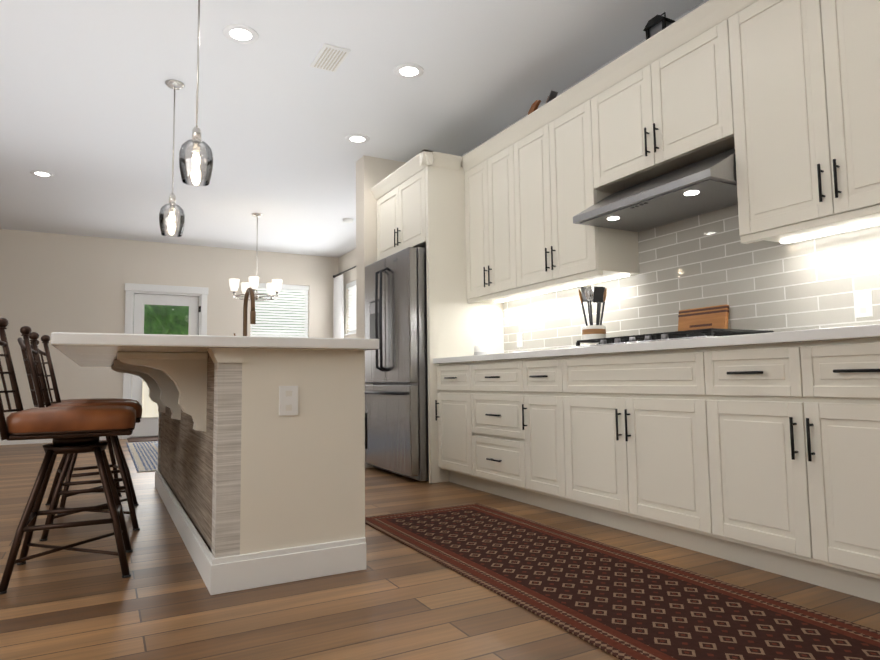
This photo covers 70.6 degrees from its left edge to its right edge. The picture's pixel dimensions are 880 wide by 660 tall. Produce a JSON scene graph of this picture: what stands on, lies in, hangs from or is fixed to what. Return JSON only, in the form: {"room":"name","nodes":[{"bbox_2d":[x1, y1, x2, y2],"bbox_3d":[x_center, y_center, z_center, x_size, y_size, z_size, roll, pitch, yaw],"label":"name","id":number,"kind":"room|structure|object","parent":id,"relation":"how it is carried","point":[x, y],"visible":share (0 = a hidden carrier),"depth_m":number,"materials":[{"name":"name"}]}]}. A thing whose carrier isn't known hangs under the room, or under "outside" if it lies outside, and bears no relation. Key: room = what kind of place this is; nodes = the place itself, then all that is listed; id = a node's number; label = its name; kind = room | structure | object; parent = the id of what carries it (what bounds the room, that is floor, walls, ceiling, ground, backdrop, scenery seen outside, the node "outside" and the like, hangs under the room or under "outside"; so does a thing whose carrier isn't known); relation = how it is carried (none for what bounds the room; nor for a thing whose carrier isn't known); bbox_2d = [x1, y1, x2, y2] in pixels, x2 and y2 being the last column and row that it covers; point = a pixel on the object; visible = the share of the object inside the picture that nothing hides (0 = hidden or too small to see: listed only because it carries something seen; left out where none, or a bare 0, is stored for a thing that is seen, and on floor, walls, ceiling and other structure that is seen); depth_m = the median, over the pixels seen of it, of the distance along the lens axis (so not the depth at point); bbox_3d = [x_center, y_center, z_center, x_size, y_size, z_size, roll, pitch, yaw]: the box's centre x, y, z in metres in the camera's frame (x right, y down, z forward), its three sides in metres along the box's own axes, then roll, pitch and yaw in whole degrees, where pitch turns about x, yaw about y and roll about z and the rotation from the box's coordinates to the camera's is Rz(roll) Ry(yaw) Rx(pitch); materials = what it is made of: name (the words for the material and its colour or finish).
{"room":"kitchen","nodes":[
{"label":"kitchen","id":0,"kind":"room"},
{"bbox_2d":[0,229,337,438],"bbox_3d":[-5.308,0.093,8.318,8.200,2.800,0.150,2,-5,-28],"label":"wall","id":1,"kind":"structure","parent":0,"point":[50,283],"depth_m":8.61,"materials":[{"name":"beige paint"}]},
{"bbox_2d":[0,436,120,444],"bbox_3d":[-6.567,1.379,7.431,4.910,0.130,0.014,2,-5,-28],"label":"baseboard","id":2,"kind":"structure","parent":1,"relation":"attached to","point":[14,442],"depth_m":8.07,"materials":[{"name":"white"}]},
{"bbox_2d":[122,283,207,438],"bbox_3d":[-3.976,0.445,9.011,1.114,2.175,0.206,2,-5,-28],"label":"door","id":3,"kind":"structure","parent":1,"relation":"attached to","point":[139,296],"depth_m":8.89,"materials":[{"name":"white wood"}]},
{"bbox_2d":[250,283,308,336],"bbox_3d":[-2.531,0.066,9.808,0.940,1.582,0.172,2,-5,-28],"label":"window","id":4,"kind":"structure","parent":1,"relation":"in","point":[285,314],"depth_m":9.87,"materials":[{"name":"white plastic"}]},
{"bbox_2d":[338,248,355,337],"bbox_3d":[-0.592,0.035,8.374,0.150,2.800,4.540,2,-5,-28],"label":"wall","id":5,"kind":"structure","parent":0,"point":[346,261],"depth_m":9.93,"materials":[{"name":"beige paint"}]},
{"bbox_2d":[333,266,355,337],"bbox_3d":[-0.719,0.175,8.315,0.120,2.475,4.144,2,-5,-28],"label":"curtain","id":6,"kind":"object","parent":5,"relation":"attached to","point":[338,310],"visible":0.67,"depth_m":9.92,"materials":[{"name":"white fabric"}]},
{"bbox_2d":[344,280,355,335],"bbox_3d":[-1.252,-0.354,9.590,0.172,0.832,0.840,2,-5,-28],"label":"dining room window","id":7,"kind":"structure","parent":5,"relation":"in","point":[351,286],"depth_m":9.79,"materials":[{"name":"white"}]},
{"bbox_2d":[0,0,703,257],"bbox_3d":[-2.768,-1.750,3.866,8.350,0.100,10.650,2,-5,-28],"label":"ceiling","id":8,"kind":"structure","parent":0,"point":[86,104],"depth_m":4.46,"materials":[{"name":"white paint"}]},
{"bbox_2d":[30,170,54,177],"bbox_3d":[-3.853,-1.511,6.023,0.203,0.005,0.203,-3,-5,22],"label":"recessed light","id":9,"kind":"object","parent":8,"relation":"in","point":[34,172],"depth_m":6.01,"materials":[{"name":"white plastic"}]},
{"bbox_2d":[159,79,184,236],"bbox_3d":[-1.804,-1.159,4.205,0.160,1.050,0.160,2,-5,-28],"label":"pendant light","id":10,"kind":"object","parent":8,"relation":"hanging from","point":[175,85],"visible":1,"depth_m":4.20,"materials":[{"name":"silver metal"}]},
{"bbox_2d":[179,0,212,185],"bbox_3d":[-1.215,-1.254,3.118,0.160,1.050,0.160,2,-5,-28],"label":"pendant light","id":11,"kind":"object","parent":8,"relation":"hanging from","point":[196,142],"visible":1,"depth_m":3.10,"materials":[{"name":"silver metal"}]},
{"bbox_2d":[222,24,258,43],"bbox_3d":[-1.171,-1.736,3.652,0.203,0.005,0.203,2,-6,-34],"label":"recessed light","id":12,"kind":"object","parent":8,"relation":"in","point":[239,32],"depth_m":3.64,"materials":[{"name":"white"}]},
{"bbox_2d":[229,213,281,300],"bbox_3d":[-2.238,-0.884,7.518,0.592,1.060,0.614,2,-5,-28],"label":"chandelier","id":13,"kind":"object","parent":8,"relation":"hanging from","point":[274,286],"visible":0.88,"depth_m":7.43,"materials":[{"name":"white glass"}]},
{"bbox_2d":[310,43,350,71],"bbox_3d":[-0.696,-1.714,3.930,0.170,0.016,0.300,2,-5,-28],"label":"ceiling vent","id":14,"kind":"object","parent":8,"relation":"in","point":[329,57],"visible":1,"depth_m":3.91,"materials":[{"name":"white metal"}]},
{"bbox_2d":[343,218,352,222],"bbox_3d":[-1.164,-1.383,7.879,0.136,0.035,0.136,2,-5,-28],"label":"smoke detector","id":15,"kind":"object","parent":8,"relation":"attached to","point":[347,220],"visible":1,"depth_m":7.84,"materials":[{"name":"white plastic"}]},
{"bbox_2d":[345,134,369,143],"bbox_3d":[-0.697,-1.614,5.255,0.203,0.005,0.203,3,-6,-37],"label":"recessed light","id":16,"kind":"object","parent":8,"relation":"in","point":[357,138],"depth_m":5.24,"materials":[{"name":"white"}]},
{"bbox_2d":[394,63,423,78],"bbox_3d":[-0.205,-1.712,4.116,0.203,0.005,0.203,3,-6,-37],"label":"recessed light","id":17,"kind":"object","parent":8,"relation":"in","point":[409,70],"depth_m":4.10,"materials":[{"name":"white"}]},
{"bbox_2d":[356,155,405,467],"bbox_3d":[-0.377,-0.172,5.805,0.780,2.800,0.200,2,-5,-28],"label":"wall","id":18,"kind":"structure","parent":0,"point":[371,172],"depth_m":5.63,"materials":[{"name":"beige paint"}]},
{"bbox_2d":[375,160,462,271],"bbox_3d":[-0.046,-0.943,5.377,0.679,0.620,0.978,2,-5,-28],"label":"upper cabinet","id":19,"kind":"object","parent":18,"relation":"attached to","point":[424,207],"depth_m":4.87,"materials":[{"name":"white paint"}]},
{"bbox_2d":[463,140,546,303],"bbox_3d":[0.526,-0.788,4.655,0.349,1.060,0.727,2,-5,-28],"label":"upper cabinet","id":20,"kind":"object","parent":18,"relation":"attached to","point":[484,177],"depth_m":4.64,"materials":[{"name":"white paint"}]},
{"bbox_2d":[507,104,650,295],"bbox_3d":[0.858,-0.841,4.043,0.349,1.060,0.899,2,-5,-28],"label":"upper cabinet","id":21,"kind":"object","parent":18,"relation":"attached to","point":[544,255],"depth_m":3.97,"materials":[{"name":"white paint"}]},
{"bbox_2d":[528,90,557,114],"bbox_3d":[0.704,-1.497,4.167,0.070,0.150,0.580,2,-5,-28],"label":"plane","id":22,"kind":"object","parent":21,"relation":"on","point":[536,103],"visible":0.23,"depth_m":4.22,"materials":[{"name":"brown wood"}]},
{"bbox_2d":[563,0,734,231],"bbox_3d":[1.187,-1.034,3.268,0.513,0.808,0.915,2,-5,-28],"label":"upper cabinet","id":23,"kind":"object","parent":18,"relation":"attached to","point":[717,152],"depth_m":3.21,"materials":[{"name":"white paint"}]},
{"bbox_2d":[643,12,675,39],"bbox_3d":[1.171,-1.586,3.306,0.110,0.178,0.157,2,-5,-28],"label":"decorative lantern","id":24,"kind":"object","parent":23,"relation":"on","point":[656,24],"visible":0.48,"depth_m":3.28,"materials":[{"name":"black metal"}]},
{"bbox_2d":[572,140,783,232],"bbox_3d":[1.191,-0.734,3.244,0.512,0.225,0.909,2,-5,-28],"label":"range hood","id":25,"kind":"object","parent":23,"relation":"attached to","point":[698,182],"depth_m":3.18,"materials":[{"name":"silver metal"}]},
{"bbox_2d":[719,0,879,247],"bbox_3d":[1.660,-0.970,2.562,0.349,1.060,0.877,2,-5,-28],"label":"upper cabinet","id":26,"kind":"object","parent":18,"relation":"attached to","point":[805,74],"depth_m":2.54,"materials":[{"name":"white paint"}]},
{"bbox_2d":[0,439,879,659],"bbox_3d":[-2.730,1.140,3.635,8.350,0.100,10.650,2,-5,-28],"label":"floor","id":27,"kind":"structure","parent":0,"point":[396,600],"depth_m":2.19,"materials":[{"name":"brown wood"}]},
{"bbox_2d":[0,318,135,594],"bbox_3d":[-1.585,0.463,2.568,0.586,1.058,0.466,1,-5,-25],"label":"stool","id":28,"kind":"object","parent":27,"relation":"on","point":[73,429],"visible":0.98,"depth_m":2.48,"materials":[{"name":"leather"}]},
{"bbox_2d":[18,326,141,540],"bbox_3d":[-1.934,0.529,3.338,0.586,1.058,0.466,2,-5,-28],"label":"stool","id":29,"kind":"object","parent":27,"relation":"on","point":[28,351],"visible":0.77,"depth_m":3.23,"materials":[{"name":"leather"}]},
{"bbox_2d":[30,335,138,514],"bbox_3d":[-2.262,0.580,3.926,0.586,1.058,0.466,3,-6,-40],"label":"stool","id":30,"kind":"object","parent":27,"relation":"on","point":[45,339],"visible":0.31,"depth_m":3.83,"materials":[{"name":"leather"}]},
{"bbox_2d":[126,441,157,471],"bbox_3d":[-2.242,1.367,7.239,2.440,0.008,3.000,2,-5,-28],"label":"dining rug","id":31,"kind":"object","parent":27,"relation":"on","point":[144,455],"visible":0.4,"depth_m":6.60,"materials":[{"name":"fabric"}]},
{"bbox_2d":[127,437,157,441],"bbox_3d":[-3.764,1.490,8.559,0.960,0.012,0.600,2,-5,-28],"label":"doormat","id":32,"kind":"object","parent":27,"relation":"on","point":[143,439],"visible":0.42,"depth_m":8.35,"materials":[{"name":"brown fabric"}]},
{"bbox_2d":[107,348,367,594],"bbox_3d":[-1.347,0.619,3.557,0.943,0.890,2.772,2,-5,-28],"label":"kitchen island","id":33,"kind":"object","parent":27,"relation":"on","point":[260,469],"depth_m":2.45,"materials":[{"name":"white paint"}]},
{"bbox_2d":[51,332,378,366],"bbox_3d":[-1.438,0.152,3.548,1.150,0.042,2.880,2,-5,-28],"label":"island countertop","id":34,"kind":"structure","parent":33,"relation":"on","point":[85,349],"depth_m":2.27,"materials":[{"name":"white stone"}]},
{"bbox_2d":[234,287,255,335],"bbox_3d":[-1.154,-0.058,3.691,0.096,0.392,0.272,2,-5,-28],"label":"faucet","id":35,"kind":"object","parent":34,"relation":"on","point":[252,311],"visible":0.6,"depth_m":3.72,"materials":[{"name":"brown metal"}]},
{"bbox_2d":[364,247,428,480],"bbox_3d":[-0.128,0.291,5.215,0.857,1.775,0.920,2,-5,-28],"label":"refrigerator","id":36,"kind":"object","parent":27,"relation":"on","point":[396,392],"visible":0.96,"depth_m":4.83,"materials":[{"name":"silver metal"}]},
{"bbox_2d":[435,364,466,485],"bbox_3d":[0.370,0.683,4.578,0.619,0.880,0.490,2,-5,-28],"label":"base cabinet","id":37,"kind":"object","parent":27,"relation":"on","point":[448,377],"depth_m":4.51,"materials":[{"name":"white paint"}]},
{"bbox_2d":[463,360,522,501],"bbox_3d":[0.629,0.641,4.101,0.619,0.880,0.714,2,-5,-28],"label":"base cabinet","id":38,"kind":"object","parent":27,"relation":"on","point":[492,462],"depth_m":4.01,"materials":[{"name":"white paint"}]},
{"bbox_2d":[519,356,554,510],"bbox_3d":[0.872,0.602,3.653,0.619,0.880,0.422,2,-5,-28],"label":"base cabinet","id":39,"kind":"object","parent":27,"relation":"on","point":[536,430],"depth_m":3.60,"materials":[{"name":"white paint"}]},
{"bbox_2d":[365,503,879,659],"bbox_3d":[0.479,0.953,2.510,0.780,0.008,2.500,2,-5,-28],"label":"runner rug","id":40,"kind":"object","parent":27,"relation":"on","point":[619,603],"visible":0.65,"depth_m":2.14,"materials":[{"name":"red fabric"}]},
{"bbox_2d":[551,348,694,550],"bbox_3d":[1.162,0.556,3.116,0.619,0.880,1.029,2,-5,-28],"label":"base cabinet","id":41,"kind":"object","parent":27,"relation":"on","point":[622,420],"depth_m":2.98,"materials":[{"name":"white paint"}]},
{"bbox_2d":[687,336,879,602],"bbox_3d":[1.560,0.492,2.381,0.619,0.880,0.876,2,-5,-28],"label":"base cabinet","id":42,"kind":"object","parent":27,"relation":"on","point":[785,438],"depth_m":2.27,"materials":[{"name":"white paint"}]},
{"bbox_2d":[431,324,879,363],"bbox_3d":[1.026,0.115,3.358,0.653,0.040,3.340,2,-5,-28],"label":"countertop","id":43,"kind":"structure","parent":42,"relation":"on","point":[845,331],"depth_m":2.65,"materials":[{"name":"white stone"}]},
{"bbox_2d":[474,345,486,354],"bbox_3d":[0.309,0.164,4.745,0.101,0.100,0.101,2,-5,-28],"label":"smart speaker","id":44,"kind":"object","parent":43,"relation":"on","point":[480,349],"visible":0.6,"depth_m":4.70},
{"bbox_2d":[578,286,606,345],"bbox_3d":[0.914,-0.074,3.721,0.147,0.395,0.208,2,-5,-28],"label":"utensil crock","id":45,"kind":"object","parent":43,"relation":"on","point":[590,294],"visible":0.94,"depth_m":3.68,"materials":[{"name":"white ceramic"}]},
{"bbox_2d":[678,304,728,330],"bbox_3d":[1.387,-0.018,3.291,0.052,0.205,0.301,2,-5,-28],"label":"cutting board","id":46,"kind":"object","parent":43,"relation":"on","point":[705,317],"visible":0.54,"depth_m":3.27,"materials":[{"name":"brown wood"}]},
{"bbox_2d":[461,0,708,155],"bbox_3d":[1.382,-1.615,3.484,0.002,0.340,5.760,2,-5,-28],"label":"wall band","id":47,"kind":"object","parent":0,"point":[643,40],"visible":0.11,"depth_m":4.16,"materials":[{"name":"grey paint"}]},
{"label":"outside","id":48,"kind":"structure","parent":0,"visible":0},
{"bbox_2d":[130,382,158,435],"bbox_3d":[-5.296,1.135,11.188,12.542,1.780,4.970,2,-5,-28],"label":"deck","id":49,"kind":"object","parent":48,"point":[150,404],"depth_m":12.60,"materials":[{"name":"beige"}]},
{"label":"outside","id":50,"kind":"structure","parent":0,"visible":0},
{"bbox_2d":[133,304,188,334],"bbox_3d":[-15.359,-2.417,32.538,26.446,11.924,12.262,2,-5,-28],"label":"trees","id":51,"kind":"object","parent":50,"point":[155,316],"depth_m":28.46,"materials":[{"name":"green plant"}]}
]}

